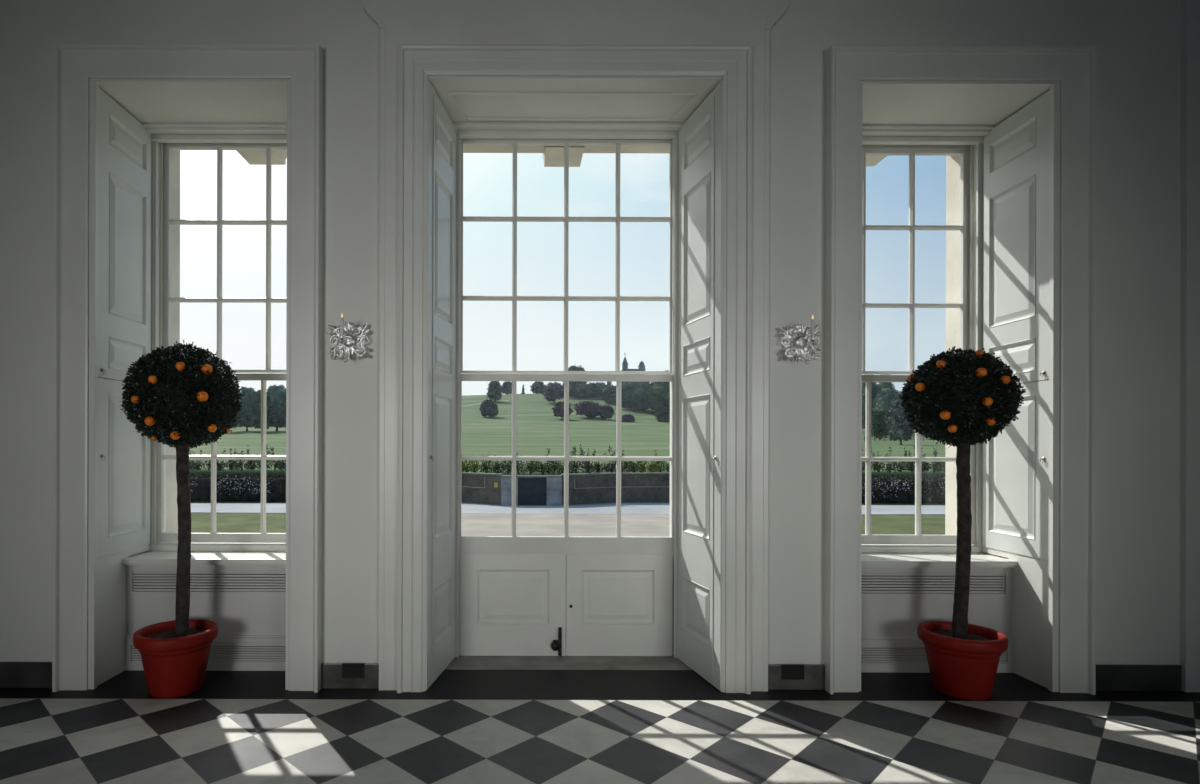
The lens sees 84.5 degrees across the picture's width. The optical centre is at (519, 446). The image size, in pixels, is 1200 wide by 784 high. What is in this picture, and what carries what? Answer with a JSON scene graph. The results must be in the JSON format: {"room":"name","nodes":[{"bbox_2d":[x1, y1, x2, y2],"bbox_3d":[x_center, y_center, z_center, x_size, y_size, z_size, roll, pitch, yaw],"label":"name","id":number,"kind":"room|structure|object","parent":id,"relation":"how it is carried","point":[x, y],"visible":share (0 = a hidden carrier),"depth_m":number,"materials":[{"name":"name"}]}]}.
{"room":"historic interior","nodes":[
{"label":"historic interior","id":0,"kind":"room"},
{"bbox_2d":[165,145,959,534],"bbox_3d":[0.310,-0.099,4.670,9.800,6.400,0.459,0,0,0],"label":"wall","id":1,"kind":"structure","parent":0,"point":[952,162],"depth_m":4.71,"materials":[{"name":"beige stone"}]},
{"bbox_2d":[236,150,286,164],"bbox_3d":[-1.894,-2.237,4.760,0.334,0.235,0.320,0,0,0],"label":"trim","id":2,"kind":"structure","parent":1,"relation":"attached to","point":[253,157],"depth_m":4.80,"materials":[{"name":"beige stone"}]},
{"bbox_2d":[543,146,583,166],"bbox_3d":[0.316,-2.227,4.760,0.294,0.245,0.320,0,0,0],"label":"trim","id":3,"kind":"structure","parent":1,"relation":"attached to","point":[553,156],"depth_m":4.74,"materials":[{"name":"beige stone"}]},
{"bbox_2d":[455,134,678,657],"bbox_3d":[0.311,-0.357,4.434,1.597,3.510,0.191,0,0,0],"label":"window","id":4,"kind":"structure","parent":1,"relation":"in","point":[513,544],"depth_m":4.35,"materials":[{"name":"white paint"}]},
{"bbox_2d":[459,554,565,655],"bbox_3d":[-0.049,1.055,4.366,0.710,0.678,0.092,0,0,0],"label":"door","id":5,"kind":"structure","parent":4,"relation":"attached to","point":[511,604],"depth_m":4.37,"materials":[{"name":"white paint"}]},
{"bbox_2d":[566,554,672,655],"bbox_3d":[0.668,1.057,4.376,0.719,0.678,0.072,0,0,0],"label":"door","id":6,"kind":"structure","parent":4,"relation":"attached to","point":[617,604],"depth_m":4.37,"materials":[{"name":"white paint"}]},
{"bbox_2d":[866,155,887,165],"bbox_3d":[2.526,-2.226,4.760,0.334,0.235,0.320,0,0,0],"label":"trim","id":7,"kind":"structure","parent":1,"relation":"attached to","point":[871,160],"depth_m":4.80,"materials":[{"name":"beige stone"}]},
{"bbox_2d":[0,0,1181,664],"bbox_3d":[0.312,-0.949,4.120,9.800,4.700,0.640,0,0,0],"label":"wall","id":8,"kind":"structure","parent":0,"point":[1138,42],"depth_m":3.80,"materials":[{"name":"paint"}]},
{"bbox_2d":[52,43,322,692],"bbox_3d":[-1.901,-0.450,3.761,1.511,3.690,0.077,0,0,0],"label":"trim","id":9,"kind":"structure","parent":8,"relation":"attached to","point":[75,64],"depth_m":3.75,"materials":[{"name":"white paint"}]},
{"bbox_2d":[88,82,289,689],"bbox_3d":[-1.907,-0.352,4.063,1.163,3.495,0.594,0,0,0],"label":"trim","id":10,"kind":"structure","parent":8,"relation":"attached to","point":[106,574],"depth_m":3.77,"materials":[{"name":"white paint"}]},
{"bbox_2d":[90,79,289,142],"bbox_3d":[-1.898,-2.079,4.083,1.154,0.074,0.634,0,0,0],"label":"trim","id":11,"kind":"structure","parent":8,"relation":"attached to","point":[170,110],"depth_m":4.06,"materials":[{"name":"paint"}]},
{"bbox_2d":[127,141,286,557],"bbox_3d":[-1.898,-0.694,4.317,1.167,2.833,0.435,0,0,0],"label":"window","id":12,"kind":"structure","parent":8,"relation":"in","point":[162,544],"depth_m":4.42,"materials":[{"name":"white paint"}]},
{"bbox_2d":[98,88,150,380],"bbox_3d":[-2.459,-1.249,4.080,0.045,1.682,0.545,0,0,0],"label":"window shutter","id":13,"kind":"object","parent":12,"relation":"attached to","point":[124,259],"visible":0.92,"depth_m":4.05,"materials":[{"name":"paint"}]},
{"bbox_2d":[98,378,150,557],"bbox_3d":[-2.463,0.121,4.080,0.045,1.050,0.545,0,0,0],"label":"window shutter","id":14,"kind":"object","parent":12,"relation":"attached to","point":[123,453],"visible":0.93,"depth_m":4.01,"materials":[{"name":"paint"}]},
{"bbox_2d":[328,314,369,361],"bbox_3d":[-0.999,-0.607,3.729,0.218,0.263,0.245,0,0,32],"label":"wall sconce","id":15,"kind":"object","parent":8,"relation":"attached to","point":[350,340],"visible":1,"depth_m":3.76,"materials":[{"name":"silver metal"}]},
{"bbox_2d":[340,314,343,335],"bbox_3d":[-0.980,-0.663,3.607,0.018,0.151,0.018,0,0,0],"label":"candle","id":16,"kind":"object","parent":15,"relation":"on","point":[341,319],"depth_m":3.60,"materials":[{"name":"white wax"}]},
{"bbox_2d":[342,663,363,678],"bbox_3d":[-0.963,1.292,3.782,0.128,0.086,0.006,0,0,0],"label":"air vent","id":17,"kind":"object","parent":8,"relation":"attached to","point":[349,670],"visible":1,"depth_m":3.78,"materials":[{"name":"metal"}]},
{"bbox_2d":[426,80,456,689],"bbox_3d":[-0.484,-0.356,4.046,0.055,3.498,0.595,0,0,10],"label":"shutter","id":18,"kind":"object","parent":8,"relation":"attached to","point":[441,131],"visible":1,"depth_m":4.01,"materials":[{"name":"paint"}]},
{"bbox_2d":[445,655,691,669],"bbox_3d":[0.306,1.409,4.360,1.600,0.023,0.480,0,0,0],"label":"trim","id":19,"kind":"structure","parent":8,"relation":"attached to","point":[463,662],"depth_m":4.23,"materials":[{"name":"grey stone"}]},
{"bbox_2d":[397,44,751,693],"bbox_3d":[0.311,-0.445,3.759,2.018,3.692,0.082,0,0,0],"label":"trim","id":20,"kind":"structure","parent":8,"relation":"attached to","point":[733,63],"depth_m":3.73,"materials":[{"name":"white paint"}]},
{"bbox_2d":[427,76,722,138],"bbox_3d":[0.316,-2.099,4.080,1.860,0.059,0.640,0,0,0],"label":"trim","id":21,"kind":"structure","parent":8,"relation":"attached to","point":[478,107],"depth_m":4.05,"materials":[{"name":"paint"}]},
{"bbox_2d":[369,0,781,690],"bbox_3d":[0.312,-0.849,3.781,2.440,4.500,0.036,0,0,0],"label":"trim","id":22,"kind":"structure","parent":8,"relation":"attached to","point":[598,22],"depth_m":3.76,"materials":[{"name":"white paint"}]},
{"bbox_2d":[362,0,788,690],"bbox_3d":[0.312,-0.849,3.778,2.456,4.500,0.042,0,0,0],"label":"trim","id":23,"kind":"structure","parent":8,"relation":"attached to","point":[369,11],"depth_m":3.76,"materials":[{"name":"white paint"}]},
{"bbox_2d":[0,662,1181,690],"bbox_3d":[0.306,1.327,3.792,7.038,0.148,0.013,0,0,0],"label":"baseboard","id":24,"kind":"structure","parent":8,"relation":"attached to","point":[12,674],"depth_m":3.79,"materials":[{"name":"stone"}]},
{"bbox_2d":[0,669,1199,701],"bbox_3d":[0.306,1.501,4.034,9.800,0.200,0.813,0,0,0],"label":"trim","id":25,"kind":"structure","parent":8,"relation":"attached to","point":[451,684],"depth_m":3.77,"materials":[{"name":"black stone"}]},
{"bbox_2d":[119,340,242,697],"bbox_3d":[-1.947,0.390,3.782,0.624,2.011,0.639,0,0,12],"label":"tree","id":26,"kind":"object","parent":25,"relation":"on","point":[182,396],"visible":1,"depth_m":3.64,"materials":[{"name":"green plant"}]},
{"bbox_2d":[122,558,285,670],"bbox_3d":[-1.919,1.045,4.090,1.140,0.700,0.070,0,0,0],"label":"radiator cover","id":27,"kind":"object","parent":25,"relation":"on","point":[245,597],"visible":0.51,"depth_m":4.10,"materials":[{"name":"paint"}]},
{"bbox_2d":[129,642,285,662],"bbox_3d":[-1.920,1.282,4.093,1.034,0.129,0.028,0,0,0],"label":"grille","id":28,"kind":"object","parent":27,"relation":"attached to","point":[220,652],"depth_m":4.09,"materials":[{"name":"paint"}]},
{"bbox_2d":[130,569,285,593],"bbox_3d":[-1.919,0.843,4.108,1.034,0.149,0.028,0,0,0],"label":"grille","id":29,"kind":"object","parent":27,"relation":"attached to","point":[142,581],"depth_m":4.10,"materials":[{"name":"paint"}]},
{"bbox_2d":[861,560,1017,672],"bbox_3d":[2.534,1.056,4.090,1.140,0.700,0.070,0,0,0],"label":"radiator cover","id":30,"kind":"object","parent":25,"relation":"on","point":[897,596],"visible":0.54,"depth_m":4.10,"materials":[{"name":"paint"}]},
{"bbox_2d":[861,571,1007,595],"bbox_3d":[2.534,0.854,4.108,1.034,0.149,0.028,0,0,0],"label":"grille","id":31,"kind":"object","parent":30,"relation":"attached to","point":[873,583],"depth_m":4.10,"materials":[{"name":"paint"}]},
{"bbox_2d":[861,644,1009,664],"bbox_3d":[2.533,1.294,4.093,1.034,0.129,0.028,0,0,0],"label":"grille","id":32,"kind":"object","parent":30,"relation":"attached to","point":[871,654],"depth_m":4.09,"materials":[{"name":"paint"}]},
{"bbox_2d":[899,346,1025,699],"bbox_3d":[2.535,0.412,3.787,0.587,1.989,0.601,0,0,-36],"label":"tree","id":33,"kind":"object","parent":25,"relation":"on","point":[961,395],"visible":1,"depth_m":3.66,"materials":[{"name":"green plant"}]},
{"bbox_2d":[677,80,722,690],"bbox_3d":[1.105,-0.352,4.046,0.055,3.498,0.595,0,0,-10],"label":"shutter","id":34,"kind":"object","parent":8,"relation":"attached to","point":[701,135],"visible":1,"depth_m":4.01,"materials":[{"name":"paint"}]},
{"bbox_2d":[782,664,803,679],"bbox_3d":[1.577,1.299,3.782,0.128,0.086,0.006,0,0,0],"label":"air vent","id":35,"kind":"object","parent":8,"relation":"attached to","point":[789,671],"visible":1,"depth_m":3.78,"materials":[{"name":"metal"}]},
{"bbox_2d":[780,315,821,363],"bbox_3d":[1.593,-0.598,3.729,0.218,0.263,0.245,0,0,32],"label":"wall sconce","id":36,"kind":"object","parent":8,"relation":"attached to","point":[798,342],"visible":1,"depth_m":3.76,"materials":[{"name":"silver metal"}]},
{"bbox_2d":[861,143,1008,559],"bbox_3d":[2.522,-0.682,4.317,1.167,2.833,0.435,0,0,0],"label":"window","id":37,"kind":"structure","parent":8,"relation":"in","point":[917,546],"depth_m":4.43,"materials":[{"name":"white paint"}]},
{"bbox_2d":[983,380,1048,560],"bbox_3d":[3.082,0.135,4.080,0.045,1.050,0.545,0,0,0],"label":"window shutter","id":38,"kind":"object","parent":37,"relation":"attached to","point":[1015,461],"visible":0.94,"depth_m":4.02,"materials":[{"name":"paint"}]},
{"bbox_2d":[983,90,1049,383],"bbox_3d":[3.086,-1.235,4.080,0.045,1.682,0.545,0,0,0],"label":"window shutter","id":39,"kind":"object","parent":37,"relation":"attached to","point":[1016,184],"visible":0.94,"depth_m":4.04,"materials":[{"name":"paint"}]},
{"bbox_2d":[859,84,1059,691],"bbox_3d":[2.528,-0.341,4.063,1.163,3.495,0.594,0,0,0],"label":"trim","id":40,"kind":"structure","parent":8,"relation":"attached to","point":[1035,581],"depth_m":3.78,"materials":[{"name":"white paint"}]},
{"bbox_2d":[860,81,1059,144],"bbox_3d":[2.528,-2.067,4.083,1.154,0.074,0.634,0,0,0],"label":"trim","id":41,"kind":"structure","parent":8,"relation":"attached to","point":[894,112],"depth_m":4.04,"materials":[{"name":"paint"}]},
{"bbox_2d":[824,45,1096,694],"bbox_3d":[2.524,-0.438,3.761,1.511,3.690,0.077,0,0,0],"label":"trim","id":42,"kind":"structure","parent":8,"relation":"attached to","point":[1075,67],"depth_m":3.75,"materials":[{"name":"white paint"}]},
{"bbox_2d":[1180,0,1199,691],"bbox_3d":[4.372,-0.939,3.782,1.080,4.700,0.034,0,0,0],"label":"trim","id":43,"kind":"structure","parent":8,"relation":"attached to","point":[1190,9],"depth_m":3.77,"materials":[{"name":"white paint"}]},
{"bbox_2d":[0,698,1199,783],"bbox_3d":[0.306,1.501,-0.137,9.800,0.200,7.527,0,0,0],"label":"floor","id":44,"kind":"structure","parent":0,"point":[43,741],"depth_m":3.11,"materials":[{"name":"tile"}]},
{"label":"outside","id":45,"kind":"structure","parent":0,"visible":0},
{"bbox_2d":[191,502,944,514],"bbox_3d":[0.302,3.091,33.600,160.000,0.020,6.800,0,0,0],"label":"road","id":46,"kind":"structure","parent":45,"point":[646,507],"depth_m":32.73,"materials":[{"name":"grey asphalt"}]},
{"bbox_2d":[501,475,561,505],"bbox_3d":[0.599,2.302,34.710,3.190,1.600,0.580,0,0,0],"label":"gateway","id":47,"kind":"object","parent":46,"relation":"on","point":[530,489],"visible":1,"depth_m":34.50,"materials":[{"name":"stone"}]},
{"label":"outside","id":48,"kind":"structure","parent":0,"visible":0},
{"bbox_2d":[461,514,669,536],"bbox_3d":[2.152,3.100,17.725,16.700,0.012,25.550,0,0,0],"label":"pavement","id":49,"kind":"structure","parent":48,"point":[591,525],"depth_m":26.11,"materials":[{"name":"beige concrete"}]},
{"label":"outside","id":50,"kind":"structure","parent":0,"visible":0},
{"bbox_2d":[191,501,944,534],"bbox_3d":[0.301,3.251,22.395,180.000,0.300,35.210,0,0,0],"label":"lawn","id":51,"kind":"structure","parent":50,"point":[200,522],"depth_m":26.67,"materials":[{"name":"green plant"}]},
{"bbox_2d":[189,473,285,501],"bbox_3d":[-23.248,2.272,37.306,21.077,1.751,1.828,0,0,0],"label":"hedge","id":52,"kind":"object","parent":51,"relation":"on","point":[238,487],"visible":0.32,"depth_m":36.70,"materials":[{"name":"green plant"}]},
{"bbox_2d":[462,474,500,504],"bbox_3d":[-6.667,2.283,37.237,12.412,1.600,1.551,0,0,18],"label":"wall","id":53,"kind":"structure","parent":51,"relation":"on","point":[490,494],"depth_m":35.51,"materials":[{"name":"stone"}]},
{"bbox_2d":[561,474,669,504],"bbox_3d":[8.642,2.323,36.875,13.593,1.600,1.315,0,0,-14],"label":"wall","id":54,"kind":"structure","parent":51,"relation":"on","point":[635,488],"depth_m":36.34,"materials":[{"name":"stone"}]},
{"bbox_2d":[561,473,669,475],"bbox_3d":[8.645,1.488,36.860,13.610,0.070,1.383,0,0,-14],"label":"trim","id":55,"kind":"structure","parent":54,"relation":"on","point":[576,473],"depth_m":35.96,"materials":[{"name":"stone"}]},
{"bbox_2d":[862,474,944,503],"bbox_3d":[25.852,2.408,37.305,21.130,1.737,1.828,0,0,0],"label":"hedge","id":56,"kind":"object","parent":51,"relation":"on","point":[897,489],"visible":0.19,"depth_m":36.70,"materials":[{"name":"green plant"}]},
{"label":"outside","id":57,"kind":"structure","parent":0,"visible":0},
{"bbox_2d":[189,391,944,479],"bbox_3d":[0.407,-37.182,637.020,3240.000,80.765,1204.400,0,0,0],"label":"hill","id":58,"kind":"structure","parent":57,"point":[538,429],"depth_m":190.79,"materials":[{"name":"green plant"}]},
{"bbox_2d":[189,450,204,470],"bbox_3d":[-19.844,0.814,40.185,1.007,1.343,0.790,0,0,-9],"label":"shrub","id":59,"kind":"object","parent":58,"relation":"on","point":[197,465],"visible":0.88,"depth_m":40.15,"materials":[{"name":"green plant"}]},
{"bbox_2d":[210,448,227,470],"bbox_3d":[-18.400,0.776,40.148,1.161,1.420,0.727,0,0,0],"label":"shrub","id":60,"kind":"object","parent":58,"relation":"on","point":[220,465],"visible":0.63,"depth_m":40.14,"materials":[{"name":"green plant"}]},
{"bbox_2d":[233,445,250,470],"bbox_3d":[-17.081,0.693,40.201,1.186,1.658,0.893,0,0,0],"label":"shrub","id":61,"kind":"object","parent":58,"relation":"on","point":[241,453],"visible":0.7,"depth_m":40.19,"materials":[{"name":"green plant"}]},
{"bbox_2d":[237,386,255,430],"bbox_3d":[-108.859,-15.152,261.099,12.627,18.145,11.992,0,0,0],"label":"tree","id":62,"kind":"object","parent":58,"relation":"on","point":[248,394],"visible":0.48,"depth_m":257.81,"materials":[{"name":"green plant"}]},
{"bbox_2d":[244,450,260,469],"bbox_3d":[-16.686,0.840,41.020,1.205,1.264,0.805,0,0,0],"label":"shrub","id":63,"kind":"object","parent":58,"relation":"on","point":[252,462],"visible":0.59,"depth_m":40.93,"materials":[{"name":"green plant"}]},
{"bbox_2d":[250,390,273,428],"bbox_3d":[-96.739,-13.479,246.048,8.691,16.500,9.143,0,0,0],"label":"tree","id":64,"kind":"object","parent":58,"relation":"on","point":[256,405],"visible":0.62,"depth_m":244.15,"materials":[{"name":"green plant"}]},
{"bbox_2d":[267,447,282,469],"bbox_3d":[-15.312,0.716,41.002,1.380,1.502,0.774,0,0,0],"label":"shrub","id":65,"kind":"object","parent":58,"relation":"on","point":[276,463],"visible":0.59,"depth_m":40.93,"materials":[{"name":"green plant"}]},
{"bbox_2d":[266,384,285,430],"bbox_3d":[-96.979,-15.542,261.110,13.230,18.988,13.458,0,0,0],"label":"tree","id":66,"kind":"object","parent":58,"relation":"on","point":[277,393],"visible":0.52,"depth_m":257.49,"materials":[{"name":"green plant"}]},
{"bbox_2d":[468,455,484,472],"bbox_3d":[-2.459,0.978,37.588,1.056,1.092,0.785,0,0,0],"label":"shrub","id":67,"kind":"object","parent":58,"relation":"on","point":[470,461],"visible":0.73,"depth_m":37.53,"materials":[{"name":"green plant"}]},
{"bbox_2d":[478,451,496,472],"bbox_3d":[-1.820,0.884,36.978,1.133,1.336,0.805,0,0,0],"label":"shrub","id":68,"kind":"object","parent":58,"relation":"on","point":[486,468],"visible":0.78,"depth_m":36.95,"materials":[{"name":"green plant"}]},
{"bbox_2d":[479,399,498,416],"bbox_3d":[-20.832,-25.940,439.763,13.737,12.734,15.204,0,0,0],"label":"tree","id":69,"kind":"object","parent":58,"relation":"on","point":[488,408],"visible":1,"depth_m":436.62,"materials":[{"name":"green plant"}]},
{"bbox_2d":[486,381,503,400],"bbox_3d":[-21.156,-47.450,552.055,14.899,19.308,15.595,0,0,0],"label":"tree","id":70,"kind":"object","parent":58,"relation":"on","point":[494,393],"visible":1,"depth_m":548.45,"materials":[{"name":"green plant"}]},
{"bbox_2d":[488,460,504,473],"bbox_3d":[-1.298,1.122,36.389,1.150,0.924,0.708,0,0,14],"label":"shrub","id":71,"kind":"object","parent":58,"relation":"on","point":[497,469],"visible":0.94,"depth_m":36.32,"materials":[{"name":"green plant"}]},
{"bbox_2d":[502,381,511,394],"bbox_3d":[-11.303,-55.347,612.243,16.237,13.572,15.943,0,0,0],"label":"tree","id":72,"kind":"object","parent":58,"relation":"on","point":[507,386],"visible":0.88,"depth_m":607.37,"materials":[{"name":"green plant"}]},
{"bbox_2d":[499,461,516,473],"bbox_3d":[-0.584,0.994,36.414,1.080,1.022,0.852,0,0,31],"label":"shrub","id":73,"kind":"object","parent":58,"relation":"on","point":[506,466],"visible":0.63,"depth_m":36.30,"materials":[{"name":"green plant"}]},
{"bbox_2d":[508,453,530,473],"bbox_3d":[-0.039,0.914,35.776,1.179,1.199,0.761,0,0,27],"label":"shrub","id":74,"kind":"object","parent":58,"relation":"on","point":[517,462],"visible":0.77,"depth_m":35.67,"materials":[{"name":"green plant"}]},
{"bbox_2d":[525,461,539,473],"bbox_3d":[0.723,1.014,36.330,1.000,1.024,0.799,0,0,0],"label":"shrub","id":75,"kind":"object","parent":58,"relation":"on","point":[531,466],"visible":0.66,"depth_m":36.26,"materials":[{"name":"green plant"}]},
{"bbox_2d":[529,381,545,393],"bbox_3d":[16.519,-55.839,613.574,15.977,12.813,16.538,0,0,0],"label":"tree","id":76,"kind":"object","parent":58,"relation":"on","point":[537,387],"visible":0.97,"depth_m":610.20,"materials":[{"name":"green plant"}]},
{"bbox_2d":[532,462,554,474],"bbox_3d":[1.292,1.162,35.715,1.290,0.810,0.826,0,0,0],"label":"shrub","id":77,"kind":"object","parent":58,"relation":"on","point":[543,468],"visible":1,"depth_m":35.70,"materials":[{"name":"green plant"}]},
{"bbox_2d":[543,448,560,473],"bbox_3d":[1.790,0.808,36.321,1.177,1.539,0.878,0,0,0],"label":"shrub","id":78,"kind":"object","parent":58,"relation":"on","point":[548,462],"visible":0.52,"depth_m":36.33,"materials":[{"name":"green plant"}]},
{"bbox_2d":[542,382,563,402],"bbox_3d":[28.001,-44.074,529.939,20.729,17.715,23.047,0,0,0],"label":"tree","id":79,"kind":"object","parent":58,"relation":"on","point":[552,391],"visible":0.94,"depth_m":523.71,"materials":[{"name":"green plant"}]},
{"bbox_2d":[552,401,573,419],"bbox_3d":[27.480,-23.553,422.104,14.813,12.134,15.050,0,0,0],"label":"tree","id":80,"kind":"object","parent":58,"relation":"on","point":[558,409],"visible":0.7,"depth_m":418.56,"materials":[{"name":"green plant"}]},
{"bbox_2d":[554,461,575,474],"bbox_3d":[2.472,1.094,35.825,1.256,0.914,0.828,0,0,0],"label":"shrub","id":81,"kind":"object","parent":58,"relation":"on","point":[556,468],"visible":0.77,"depth_m":35.79,"materials":[{"name":"green plant"}]},
{"bbox_2d":[561,364,589,385],"bbox_3d":[52.439,-64.572,621.506,28.341,26.509,27.639,0,0,0],"label":"tree","id":82,"kind":"object","parent":58,"relation":"on","point":[572,368],"visible":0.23,"depth_m":615.88,"materials":[{"name":"green plant"}]},
{"bbox_2d":[569,443,584,473],"bbox_3d":[3.074,0.649,36.921,1.187,1.772,0.776,0,0,-21],"label":"shrub","id":83,"kind":"object","parent":58,"relation":"on","point":[577,465],"visible":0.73,"depth_m":36.91,"materials":[{"name":"green plant"}]},
{"bbox_2d":[569,384,585,397],"bbox_3d":[48.977,-47.940,564.641,29.436,13.703,29.150,0,0,0],"label":"tree","id":84,"kind":"object","parent":58,"relation":"on","point":[574,390],"visible":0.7,"depth_m":556.67,"materials":[{"name":"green plant"}]},
{"bbox_2d":[578,449,595,472],"bbox_3d":[3.741,0.803,36.473,1.010,1.452,0.841,0,0,0],"label":"shrub","id":85,"kind":"object","parent":58,"relation":"on","point":[586,464],"visible":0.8,"depth_m":36.41,"materials":[{"name":"green plant"}]},
{"bbox_2d":[574,401,600,417],"bbox_3d":[44.216,-24.864,431.600,19.939,11.797,20.471,0,0,0],"label":"tree","id":86,"kind":"object","parent":58,"relation":"on","point":[589,409],"visible":1,"depth_m":426.92,"materials":[{"name":"green plant"}]},
{"bbox_2d":[580,382,608,397],"bbox_3d":[65.011,-48.076,559.287,32.269,15.518,32.840,0,0,0],"label":"tree","id":87,"kind":"object","parent":58,"relation":"on","point":[591,390],"visible":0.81,"depth_m":552.48,"materials":[{"name":"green plant"}]},
{"bbox_2d":[588,461,606,472],"bbox_3d":[4.408,1.154,37.424,1.202,0.790,0.816,0,0,0],"label":"shrub","id":88,"kind":"object","parent":58,"relation":"on","point":[597,465],"visible":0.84,"depth_m":37.36,"materials":[{"name":"green plant"}]},
{"bbox_2d":[597,405,614,419],"bbox_3d":[54.861,-22.268,419.808,11.725,10.235,11.592,0,0,0],"label":"tree","id":89,"kind":"object","parent":58,"relation":"on","point":[605,411],"visible":1,"depth_m":417.29,"materials":[{"name":"green plant"}]},
{"bbox_2d":[600,384,615,403],"bbox_3d":[74.841,-41.395,519.573,22.287,16.438,22.984,0,0,0],"label":"tree","id":90,"kind":"object","parent":58,"relation":"on","point":[608,395],"visible":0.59,"depth_m":514.97,"materials":[{"name":"green plant"}]},
{"bbox_2d":[602,444,615,472],"bbox_3d":[5.239,0.701,37.569,1.145,1.795,0.829,0,0,0],"label":"shrub","id":91,"kind":"object","parent":58,"relation":"on","point":[612,465],"visible":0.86,"depth_m":37.55,"materials":[{"name":"green plant"}]},
{"bbox_2d":[614,382,637,409],"bbox_3d":[81.639,-37.750,481.480,25.456,20.980,27.386,0,0,0],"label":"tree","id":92,"kind":"object","parent":58,"relation":"on","point":[625,387],"visible":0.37,"depth_m":476.50,"materials":[{"name":"green plant"}]},
{"bbox_2d":[621,414,634,421],"bbox_3d":[66.871,-17.291,404.658,9.243,6.936,9.746,0,0,0],"label":"tree","id":93,"kind":"object","parent":58,"relation":"on","point":[627,417],"visible":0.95,"depth_m":402.62,"materials":[{"name":"green plant"}]},
{"bbox_2d":[621,358,645,383],"bbox_3d":[109.106,-68.105,635.550,30.298,45.582,13.900,0,0,0],"label":"observatory","id":94,"kind":"structure","parent":58,"relation":"on","point":[641,367],"depth_m":628.95,"materials":[{"name":"stone"}]},
{"bbox_2d":[623,461,643,472],"bbox_3d":[6.478,1.097,37.608,1.187,1.095,0.874,0,0,0],"label":"shrub","id":95,"kind":"object","parent":58,"relation":"on","point":[632,464],"visible":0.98,"depth_m":37.54,"materials":[{"name":"green plant"}]},
{"bbox_2d":[627,382,653,411],"bbox_3d":[89.530,-36.746,472.019,24.945,22.639,25.020,0,0,0],"label":"tree","id":96,"kind":"object","parent":58,"relation":"on","point":[639,390],"visible":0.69,"depth_m":464.89,"materials":[{"name":"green plant"}]},
{"bbox_2d":[634,455,647,472],"bbox_3d":[7.042,0.990,38.180,0.942,1.151,0.845,0,0,27],"label":"shrub","id":97,"kind":"object","parent":58,"relation":"on","point":[643,470],"visible":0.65,"depth_m":38.10,"materials":[{"name":"green plant"}]},
{"bbox_2d":[646,450,661,472],"bbox_3d":[7.705,0.820,37.638,0.939,1.470,0.822,0,0,-41],"label":"shrub","id":98,"kind":"object","parent":58,"relation":"on","point":[653,464],"visible":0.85,"depth_m":37.55,"materials":[{"name":"green plant"}]},
{"bbox_2d":[644,382,669,410],"bbox_3d":[100.150,-36.163,461.957,25.532,25.618,27.220,0,0,0],"label":"tree","id":99,"kind":"object","parent":58,"relation":"on","point":[658,391],"visible":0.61,"depth_m":455.01,"materials":[{"name":"green plant"}]},
{"bbox_2d":[654,400,669,421],"bbox_3d":[90.271,-22.444,408.274,13.989,14.398,15.460,0,0,0],"label":"tree","id":100,"kind":"object","parent":58,"relation":"on","point":[662,413],"visible":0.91,"depth_m":404.50,"materials":[{"name":"green plant"}]},
{"bbox_2d":[862,384,879,433],"bbox_3d":[133.974,-14.458,250.323,11.113,19.217,11.261,0,0,0],"label":"tree","id":101,"kind":"object","parent":58,"relation":"on","point":[874,393],"visible":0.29,"depth_m":247.87,"materials":[{"name":"green plant"}]},
{"bbox_2d":[871,451,881,471],"bbox_3d":[22.277,0.860,41.025,0.919,1.408,0.780,0,0,0],"label":"shrub","id":102,"kind":"object","parent":58,"relation":"on","point":[875,465],"visible":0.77,"depth_m":40.96,"materials":[{"name":"green plant"}]},
{"bbox_2d":[871,410,888,438],"bbox_3d":[104.449,-6.270,189.952,5.489,9.037,5.301,0,0,0],"label":"tree","id":103,"kind":"object","parent":58,"relation":"on","point":[879,429],"visible":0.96,"depth_m":188.80,"materials":[{"name":"green plant"}]},
{"bbox_2d":[871,386,899,415],"bbox_3d":[131.444,-12.760,233.927,11.275,17.600,11.439,0,0,0],"label":"tree","id":104,"kind":"object","parent":58,"relation":"on","point":[885,395],"visible":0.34,"depth_m":232.17,"materials":[{"name":"green plant"}]},
{"bbox_2d":[876,382,894,390],"bbox_3d":[177.530,-22.318,318.172,11.012,27.605,10.660,0,0,0],"label":"tree","id":105,"kind":"object","parent":58,"relation":"on","point":[881,384],"visible":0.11,"depth_m":315.87,"materials":[{"name":"green plant"}]},
{"bbox_2d":[879,446,899,472],"bbox_3d":[22.764,0.772,40.187,1.356,1.695,0.810,0,0,0],"label":"shrub","id":106,"kind":"object","parent":58,"relation":"on","point":[887,464],"visible":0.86,"depth_m":40.17,"materials":[{"name":"green plant"}]},
{"bbox_2d":[884,391,913,444],"bbox_3d":[87.200,-6.580,149.956,6.798,12.566,6.939,0,0,0],"label":"tree","id":107,"kind":"object","parent":58,"relation":"on","point":[900,429],"visible":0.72,"depth_m":148.81,"materials":[{"name":"green plant"}]},
{"bbox_2d":[900,443,914,471],"bbox_3d":[23.938,0.645,40.187,0.978,1.843,0.825,0,0,-12],"label":"shrub","id":108,"kind":"object","parent":58,"relation":"on","point":[911,463],"visible":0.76,"depth_m":40.19,"materials":[{"name":"green plant"}]},
{"bbox_2d":[921,448,930,471],"bbox_3d":[25.317,0.782,41.023,0.868,1.626,0.784,0,0,0],"label":"shrub","id":109,"kind":"object","parent":58,"relation":"on","point":[924,466],"visible":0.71,"depth_m":40.94,"materials":[{"name":"green plant"}]},
{"bbox_2d":[929,447,943,472],"bbox_3d":[25.595,0.789,40.183,0.901,1.592,0.731,0,0,0],"label":"shrub","id":110,"kind":"object","parent":58,"relation":"on","point":[937,466],"visible":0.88,"depth_m":40.15,"materials":[{"name":"green plant"}]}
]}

